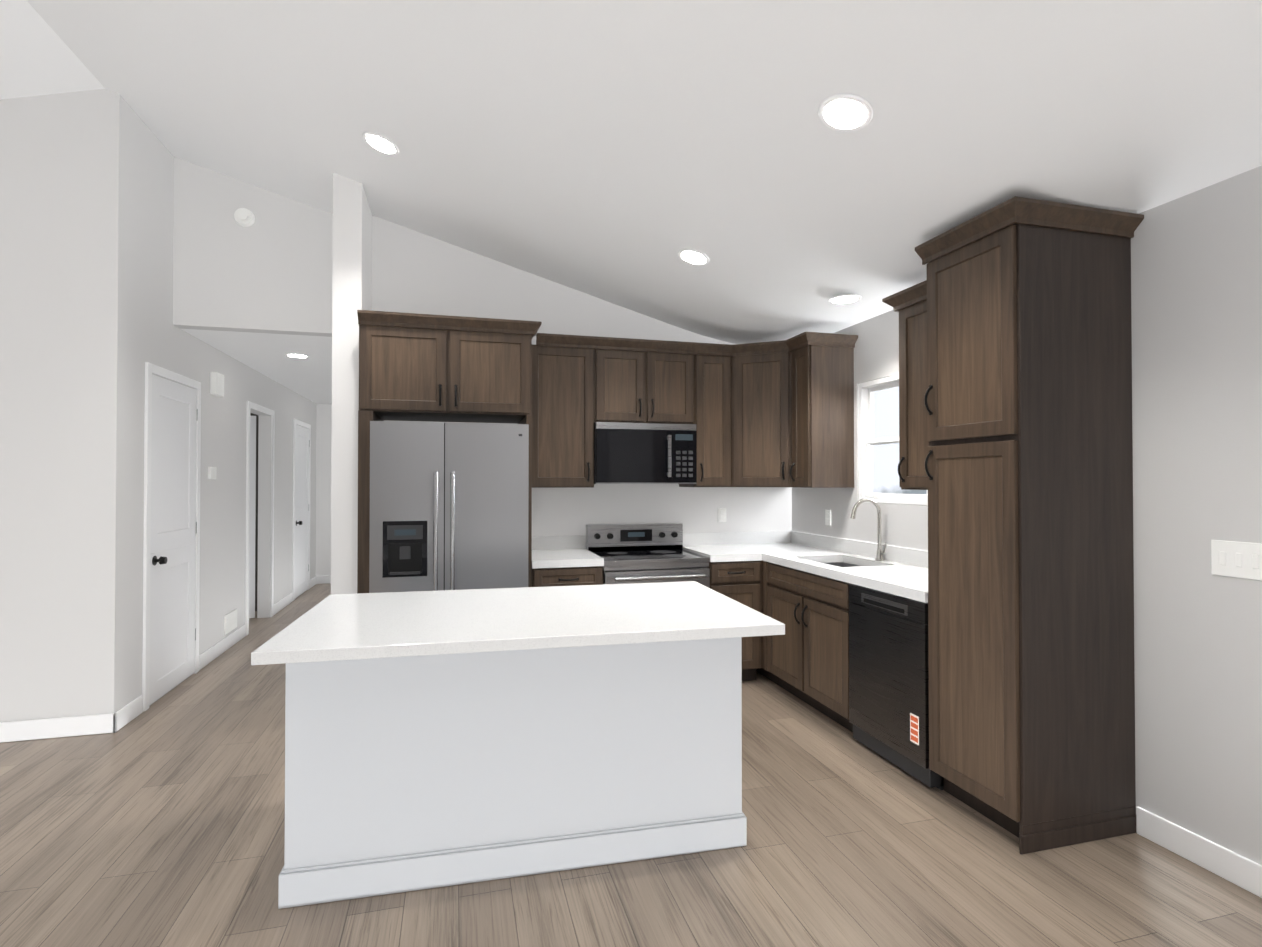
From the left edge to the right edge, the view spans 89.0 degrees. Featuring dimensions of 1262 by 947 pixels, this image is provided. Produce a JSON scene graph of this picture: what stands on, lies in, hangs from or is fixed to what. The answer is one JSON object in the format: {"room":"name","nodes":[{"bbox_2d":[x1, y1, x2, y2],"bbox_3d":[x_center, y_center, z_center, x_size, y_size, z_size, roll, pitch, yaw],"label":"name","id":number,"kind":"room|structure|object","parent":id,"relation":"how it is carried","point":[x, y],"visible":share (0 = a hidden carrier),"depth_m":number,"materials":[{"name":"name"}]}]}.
{"room":"kitchen","nodes":[
{"label":"kitchen","id":0,"kind":"room"},
{"bbox_2d":[0,90,95,721],"bbox_3d":[-5.281,-0.391,3.156,4.500,3.750,0.120,0,-1,-15],"label":"wall","id":1,"kind":"structure","parent":0,"point":[48,142],"depth_m":3.63,"materials":[{"name":"paint"}]},
{"bbox_2d":[0,711,119,742],"bbox_3d":[-5.199,1.428,3.089,4.634,0.110,0.014,0,-1,-15],"label":"baseboard","id":2,"kind":"structure","parent":1,"relation":"attached to","point":[25,730],"depth_m":3.62,"materials":[{"name":"white wood"}]},
{"bbox_2d":[92,89,315,714],"bbox_3d":[-3.778,-0.354,6.426,0.120,3.750,5.640,0,-1,-15],"label":"wall","id":3,"kind":"structure","parent":0,"point":[130,247],"depth_m":4.05,"materials":[{"name":"paint"}]},
{"bbox_2d":[118,695,142,728],"bbox_3d":[-3.014,1.437,3.857,0.014,0.110,0.320,0,-1,-15],"label":"baseboard","id":4,"kind":"structure","parent":3,"relation":"attached to","point":[134,708],"depth_m":3.87,"materials":[{"name":"white wood"}]},
{"bbox_2d":[142,362,200,711],"bbox_3d":[-3.146,0.400,4.473,0.075,2.198,0.876,0,-1,-15],"label":"hall door","id":5,"kind":"structure","parent":3,"relation":"in","point":[171,536],"depth_m":4.41,"materials":[{"name":"white wood"}]},
{"bbox_2d":[208,467,216,478],"bbox_3d":[-3.355,-0.004,5.149,0.024,0.100,0.120,0,-1,-15],"label":"thermostat","id":6,"kind":"object","parent":3,"relation":"attached to","point":[212,471],"visible":1,"depth_m":5.12,"materials":[{"name":"white plastic"}]},
{"bbox_2d":[210,372,223,396],"bbox_3d":[-3.357,-0.723,5.213,0.049,0.180,0.170,0,-1,-15],"label":"door chime","id":7,"kind":"object","parent":3,"relation":"attached to","point":[216,383],"visible":0.98,"depth_m":5.15,"materials":[{"name":"white plastic"}]},
{"bbox_2d":[199,624,245,669],"bbox_3d":[-3.448,1.455,5.449,0.014,0.110,1.120,0,-1,-15],"label":"baseboard","id":8,"kind":"structure","parent":3,"relation":"attached to","point":[212,653],"depth_m":5.36,"materials":[{"name":"white wood"}]},
{"bbox_2d":[224,609,236,634],"bbox_3d":[-3.488,1.292,5.606,0.015,0.160,0.300,0,-1,-15],"label":"air vent","id":9,"kind":"object","parent":3,"relation":"in","point":[230,621],"visible":1,"depth_m":5.57,"materials":[{"name":"white plastic"}]},
{"bbox_2d":[249,416,255,617],"bbox_3d":[-4.239,0.451,6.526,0.740,2.118,0.035,1,-1,-40],"label":"door leaf","id":10,"kind":"structure","parent":3,"relation":"in","point":[252,514],"depth_m":6.73,"materials":[{"name":"white wood"}]},
{"bbox_2d":[245,401,274,635],"bbox_3d":[-3.713,0.422,6.446,0.018,2.198,0.896,0,-1,-15],"label":"hall doorway","id":11,"kind":"structure","parent":3,"relation":"in","point":[254,406],"depth_m":6.06,"materials":[{"name":"white wood"}]},
{"bbox_2d":[273,592,292,615],"bbox_3d":[-3.950,1.475,7.292,0.014,0.110,0.860,0,-1,-15],"label":"baseboard","id":12,"kind":"structure","parent":3,"relation":"attached to","point":[278,606],"depth_m":7.25,"materials":[{"name":"white wood"}]},
{"bbox_2d":[292,419,310,600],"bbox_3d":[-4.155,0.441,8.178,0.075,2.198,0.876,0,-1,-15],"label":"hall door","id":13,"kind":"structure","parent":3,"relation":"in","point":[301,504],"depth_m":8.15,"materials":[{"name":"white wood"}]},
{"bbox_2d":[310,576,315,587],"bbox_3d":[-4.360,1.492,8.797,0.014,0.110,0.420,0,-1,-15],"label":"baseboard","id":14,"kind":"structure","parent":3,"relation":"attached to","point":[313,581],"depth_m":8.80,"materials":[{"name":"white wood"}]},
{"bbox_2d":[176,158,327,336],"bbox_3d":[-2.641,-1.629,4.667,1.140,1.200,0.120,0,-1,-15],"label":"wall","id":15,"kind":"structure","parent":0,"point":[269,275],"depth_m":4.58,"materials":[{"name":"paint"}]},
{"bbox_2d":[234,208,254,226],"bbox_3d":[-2.745,-1.821,4.556,0.130,0.130,0.041,0,-1,-15],"label":"smoke detector","id":16,"kind":"object","parent":15,"relation":"attached to","point":[244,217],"visible":0.98,"depth_m":4.54,"materials":[{"name":"white plastic"}]},
{"bbox_2d":[316,404,327,575],"bbox_3d":[-3.896,0.237,9.248,1.140,2.630,0.120,0,-1,-15],"label":"wall","id":17,"kind":"structure","parent":0,"point":[321,409],"depth_m":9.06,"materials":[{"name":"paint"}]},
{"bbox_2d":[316,575,330,583],"bbox_3d":[-3.892,1.496,9.166,1.110,0.110,0.014,0,-1,-15],"label":"baseboard","id":18,"kind":"structure","parent":17,"relation":"attached to","point":[319,579],"depth_m":9.04,"materials":[{"name":"white wood"}]},
{"bbox_2d":[328,173,375,593],"bbox_3d":[-2.524,-0.177,6.750,0.170,3.402,5.670,0,-1,-15],"label":"wall","id":19,"kind":"structure","parent":0,"point":[352,224],"depth_m":4.02,"materials":[{"name":"paint"}]},
{"bbox_2d":[376,217,791,550],"bbox_3d":[-0.265,-0.172,5.003,3.270,3.354,0.150,0,-1,-15],"label":"wall","id":20,"kind":"structure","parent":0,"point":[419,273],"depth_m":4.88,"materials":[{"name":"paint"}]},
{"bbox_2d":[357,310,448,423],"bbox_3d":[-1.489,-0.679,4.285,0.525,0.601,0.638,0,-1,-15],"label":"upper cabinet","id":21,"kind":"object","parent":20,"relation":"attached to","point":[404,357],"depth_m":3.98,"materials":[{"name":"brown wood"}]},
{"bbox_2d":[449,316,532,423],"bbox_3d":[-0.982,-0.678,4.423,0.525,0.601,0.638,0,-1,-15],"label":"upper cabinet","id":22,"kind":"object","parent":20,"relation":"attached to","point":[491,359],"depth_m":4.12,"materials":[{"name":"brown wood"}]},
{"bbox_2d":[525,340,596,487],"bbox_3d":[-0.534,-0.399,4.687,0.473,1.001,0.358,0,-1,-15],"label":"upper cabinet","id":23,"kind":"object","parent":20,"relation":"attached to","point":[561,429],"depth_m":4.52,"materials":[{"name":"brown wood"}]},
{"bbox_2d":[597,344,648,422],"bbox_3d":[-0.121,-0.632,4.803,0.379,0.532,0.358,0,-1,-15],"label":"upper cabinet","id":24,"kind":"object","parent":20,"relation":"attached to","point":[622,373],"depth_m":4.64,"materials":[{"name":"brown wood"}]},
{"bbox_2d":[594,422,696,483],"bbox_3d":[0.075,-0.142,4.799,0.752,0.439,0.438,0,-1,-15],"label":"microwave","id":25,"kind":"object","parent":24,"relation":"attached to","point":[642,453],"visible":1,"depth_m":4.62,"materials":[{"name":"grey paint"}]},
{"bbox_2d":[649,348,696,427],"bbox_3d":[0.245,-0.631,4.902,0.379,0.532,0.358,0,-1,-15],"label":"upper cabinet","id":26,"kind":"object","parent":20,"relation":"attached to","point":[672,371],"depth_m":4.74,"materials":[{"name":"brown wood"}]},
{"bbox_2d":[679,352,732,486],"bbox_3d":[0.573,-0.396,4.989,0.297,1.001,0.358,0,-1,-15],"label":"upper cabinet","id":27,"kind":"object","parent":20,"relation":"attached to","point":[714,429],"depth_m":4.83,"materials":[{"name":"brown wood"}]},
{"bbox_2d":[718,508,725,521],"bbox_3d":[0.739,0.337,5.209,0.072,0.116,0.008,0,-1,-15],"label":"electrical outlet","id":28,"kind":"object","parent":20,"relation":"attached to","point":[721,514],"visible":1,"depth_m":5.21,"materials":[{"name":"white plastic"}]},
{"bbox_2d":[717,340,788,486],"bbox_3d":[1.090,-0.429,4.990,0.698,1.067,0.628,0,-1,-15],"label":"upper cabinet","id":29,"kind":"object","parent":20,"relation":"attached to","point":[771,414],"depth_m":4.77,"materials":[{"name":"brown wood"}]},
{"bbox_2d":[0,583,1261,946],"bbox_3d":[-2.793,1.532,2.942,9.500,0.100,12.840,0,-1,-15],"label":"floor","id":30,"kind":"structure","parent":0,"point":[160,821],"depth_m":2.38,"materials":[{"name":"brown wood"}]},
{"bbox_2d":[369,421,528,592],"bbox_3d":[-1.181,0.596,4.234,0.925,1.799,0.856,0,-1,-15],"label":"refrigerator","id":31,"kind":"object","parent":30,"relation":"on","point":[448,506],"visible":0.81,"depth_m":3.88,"materials":[{"name":"grey paint"}]},
{"bbox_2d":[278,641,746,908],"bbox_3d":[-0.458,1.044,2.766,1.726,0.868,0.898,0,-1,-15],"label":"kitchen island","id":32,"kind":"object","parent":30,"relation":"on","point":[440,738],"depth_m":2.35,"materials":[{"name":"grey paint"}]},
{"bbox_2d":[251,581,784,672],"bbox_3d":[-0.423,0.590,2.728,1.858,0.040,1.134,0,-1,-15],"label":"island countertop","id":33,"kind":"structure","parent":32,"relation":"on","point":[340,630],"depth_m":2.44,"materials":[{"name":"white stone"}]},
{"bbox_2d":[532,566,602,586],"bbox_3d":[-0.496,1.060,4.532,0.473,0.876,0.648,0,-1,-15],"label":"base cabinet","id":34,"kind":"object","parent":30,"relation":"on","point":[593,575],"depth_m":4.22,"materials":[{"name":"brown wood"}]},
{"bbox_2d":[532,535,603,568],"bbox_3d":[-0.496,0.544,4.534,0.476,0.150,0.653,0,-1,-15],"label":"countertop","id":35,"kind":"structure","parent":34,"relation":"on","point":[547,551],"depth_m":4.58,"materials":[{"name":"stone"}]},
{"bbox_2d":[586,523,709,587],"bbox_3d":[0.111,0.943,4.655,0.752,1.114,0.711,0,-1,-15],"label":"range","id":36,"kind":"object","parent":30,"relation":"on","point":[624,553],"visible":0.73,"depth_m":4.67,"materials":[{"name":"grey metal"}]},
{"bbox_2d":[707,560,762,680],"bbox_3d":[0.669,1.064,4.849,0.416,0.876,0.648,0,-1,-15],"label":"base cabinet","id":37,"kind":"object","parent":30,"relation":"on","point":[740,582],"depth_m":4.56,"materials":[{"name":"brown wood"}]},
{"bbox_2d":[683,532,759,561],"bbox_3d":[0.653,0.548,4.847,0.384,0.150,0.653,0,-1,-15],"label":"countertop","id":38,"kind":"structure","parent":37,"relation":"on","point":[719,546],"depth_m":5.11,"materials":[{"name":"stone"}]},
{"bbox_2d":[740,531,927,602],"bbox_3d":[1.351,0.540,4.182,0.614,0.150,2.305,0,-1,-15],"label":"countertop","id":39,"kind":"structure","parent":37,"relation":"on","point":[901,571],"depth_m":4.10,"materials":[{"name":"stone"}]},
{"bbox_2d":[825,562,859,566],"bbox_3d":[1.374,0.712,4.170,0.404,0.190,0.584,0,-1,-15],"label":"sink","id":40,"kind":"object","parent":39,"relation":"in","point":[841,564],"visible":0.02,"depth_m":4.47,"materials":[{"name":"silver metal"}]},
{"bbox_2d":[850,498,886,560],"bbox_3d":[1.534,0.361,4.129,0.245,0.407,0.111,0,-1,-15],"label":"faucet","id":41,"kind":"object","parent":39,"relation":"on","point":[880,553],"visible":1,"depth_m":4.16,"materials":[{"name":"silver metal"}]},
{"bbox_2d":[756,561,843,675],"bbox_3d":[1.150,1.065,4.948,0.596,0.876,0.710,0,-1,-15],"label":"base cabinet","id":42,"kind":"object","parent":30,"relation":"on","point":[777,578],"depth_m":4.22,"materials":[{"name":"brown wood"}]},
{"bbox_2d":[760,531,811,534],"bbox_3d":[1.156,0.549,4.984,0.360,0.150,0.655,0,-1,-15],"label":"backsplash","id":43,"kind":"structure","parent":42,"relation":"on","point":[761,532],"depth_m":5.31,"materials":[{"name":"stone"}]},
{"bbox_2d":[764,589,852,731],"bbox_3d":[1.372,1.174,4.128,0.598,0.638,0.986,0,-1,-15],"label":"base cabinet","id":44,"kind":"object","parent":30,"relation":"on","point":[806,658],"depth_m":3.95,"materials":[{"name":"brown wood"}]},
{"bbox_2d":[849,584,943,789],"bbox_3d":[1.569,1.048,3.355,0.585,0.874,0.605,0,-1,-15],"label":"dishwasher","id":45,"kind":"object","parent":30,"relation":"on","point":[888,679],"visible":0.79,"depth_m":3.22,"materials":[{"name":"black metal"}]},
{"bbox_2d":[915,196,1143,854],"bbox_3d":[1.710,0.211,2.796,0.653,2.535,0.560,0,-1,-15],"label":"pantry","id":46,"kind":"object","parent":30,"relation":"on","point":[1029,457],"visible":1,"depth_m":2.61,"materials":[{"name":"brown wood"}]},
{"bbox_2d":[0,0,1261,403],"bbox_3d":[-2.793,-1.693,2.978,9.500,1.290,12.840,0,-1,-15],"label":"ceiling","id":47,"kind":"structure","parent":0,"point":[620,152],"depth_m":2.74,"materials":[{"name":"paint"}]},
{"bbox_2d":[285,353,308,357],"bbox_3d":[-2.873,-1.014,5.530,0.190,0.009,0.190,0,-1,-15],"label":"recessed light","id":48,"kind":"object","parent":47,"relation":"in","point":[297,355],"visible":0.96,"depth_m":5.50,"materials":[{"name":"white plastic"}]},
{"bbox_2d":[362,131,398,154],"bbox_3d":[-1.348,-1.778,3.466,0.187,0.058,0.194,0,-1,-15],"label":"recessed light","id":49,"kind":"object","parent":47,"relation":"in","point":[380,143],"visible":0.94,"depth_m":3.45,"materials":[{"name":"white plastic"}]},
{"bbox_2d":[678,249,709,264],"bbox_3d":[0.370,-1.277,3.794,0.187,0.058,0.194,0,-1,-15],"label":"recessed light","id":50,"kind":"object","parent":47,"relation":"in","point":[693,257],"visible":0.96,"depth_m":3.78,"materials":[{"name":"white plastic"}]},
{"bbox_2d":[828,294,861,303],"bbox_3d":[1.289,-1.050,3.876,0.194,0.008,0.194,0,-1,-15],"label":"recessed light","id":51,"kind":"object","parent":47,"relation":"in","point":[844,298],"visible":0.96,"depth_m":3.86,"materials":[{"name":"white plastic"}]},
{"bbox_2d":[818,94,872,131],"bbox_3d":[0.771,-1.295,2.311,0.187,0.058,0.194,0,-1,-15],"label":"recessed light","id":52,"kind":"object","parent":47,"relation":"in","point":[845,112],"visible":1,"depth_m":2.30,"materials":[{"name":"white plastic"}]},
{"bbox_2d":[792,166,1261,864],"bbox_3d":[2.380,0.179,1.812,0.120,2.580,7.670,0,-1,-15],"label":"wall","id":53,"kind":"structure","parent":0,"point":[1196,257],"depth_m":2.46,"materials":[{"name":"paint"}]},
{"bbox_2d":[789,332,856,487],"bbox_3d":[1.370,-0.433,4.611,0.358,1.067,0.248,0,-1,-15],"label":"upper cabinet","id":54,"kind":"object","parent":53,"relation":"attached to","point":[821,365],"depth_m":4.50,"materials":[{"name":"brown wood"}]},
{"bbox_2d":[825,510,830,525],"bbox_3d":[1.486,0.333,4.847,0.008,0.116,0.072,0,-1,-15],"label":"electrical outlet","id":55,"kind":"object","parent":53,"relation":"attached to","point":[827,517],"visible":1,"depth_m":4.84,"materials":[{"name":"white plastic"}]},
{"bbox_2d":[858,374,927,504],"bbox_3d":[1.732,-0.220,4.179,0.088,0.828,0.708,0,-1,-15],"label":"window","id":56,"kind":"structure","parent":53,"relation":"in","point":[867,441],"depth_m":4.46,"materials":[{"name":"white"}]},
{"bbox_2d":[893,280,928,489],"bbox_3d":[1.712,-0.447,3.357,0.358,1.067,0.501,0,-1,-15],"label":"upper cabinet","id":57,"kind":"object","parent":53,"relation":"attached to","point":[911,304],"depth_m":3.44,"materials":[{"name":"brown wood"}]},
{"bbox_2d":[1136,806,1261,897],"bbox_3d":[2.699,1.398,0.376,0.014,0.110,4.698,0,-1,-15],"label":"baseboard","id":58,"kind":"structure","parent":53,"relation":"attached to","point":[1212,857],"depth_m":2.41,"materials":[{"name":"white wood"}]},
{"bbox_2d":[1211,540,1261,580],"bbox_3d":[2.178,0.309,2.300,0.011,0.130,0.180,0,-1,-15],"label":"switch plate","id":59,"kind":"object","parent":53,"relation":"attached to","point":[1236,559],"visible":1,"depth_m":2.31,"materials":[{"name":"white plastic"}]},
{"label":"outside","id":60,"kind":"structure","parent":0,"visible":0},
{"bbox_2d":[872,387,926,493],"bbox_3d":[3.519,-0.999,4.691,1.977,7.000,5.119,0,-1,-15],"label":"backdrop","id":61,"kind":"structure","parent":60,"point":[885,463],"depth_m":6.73,"materials":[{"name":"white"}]}
]}

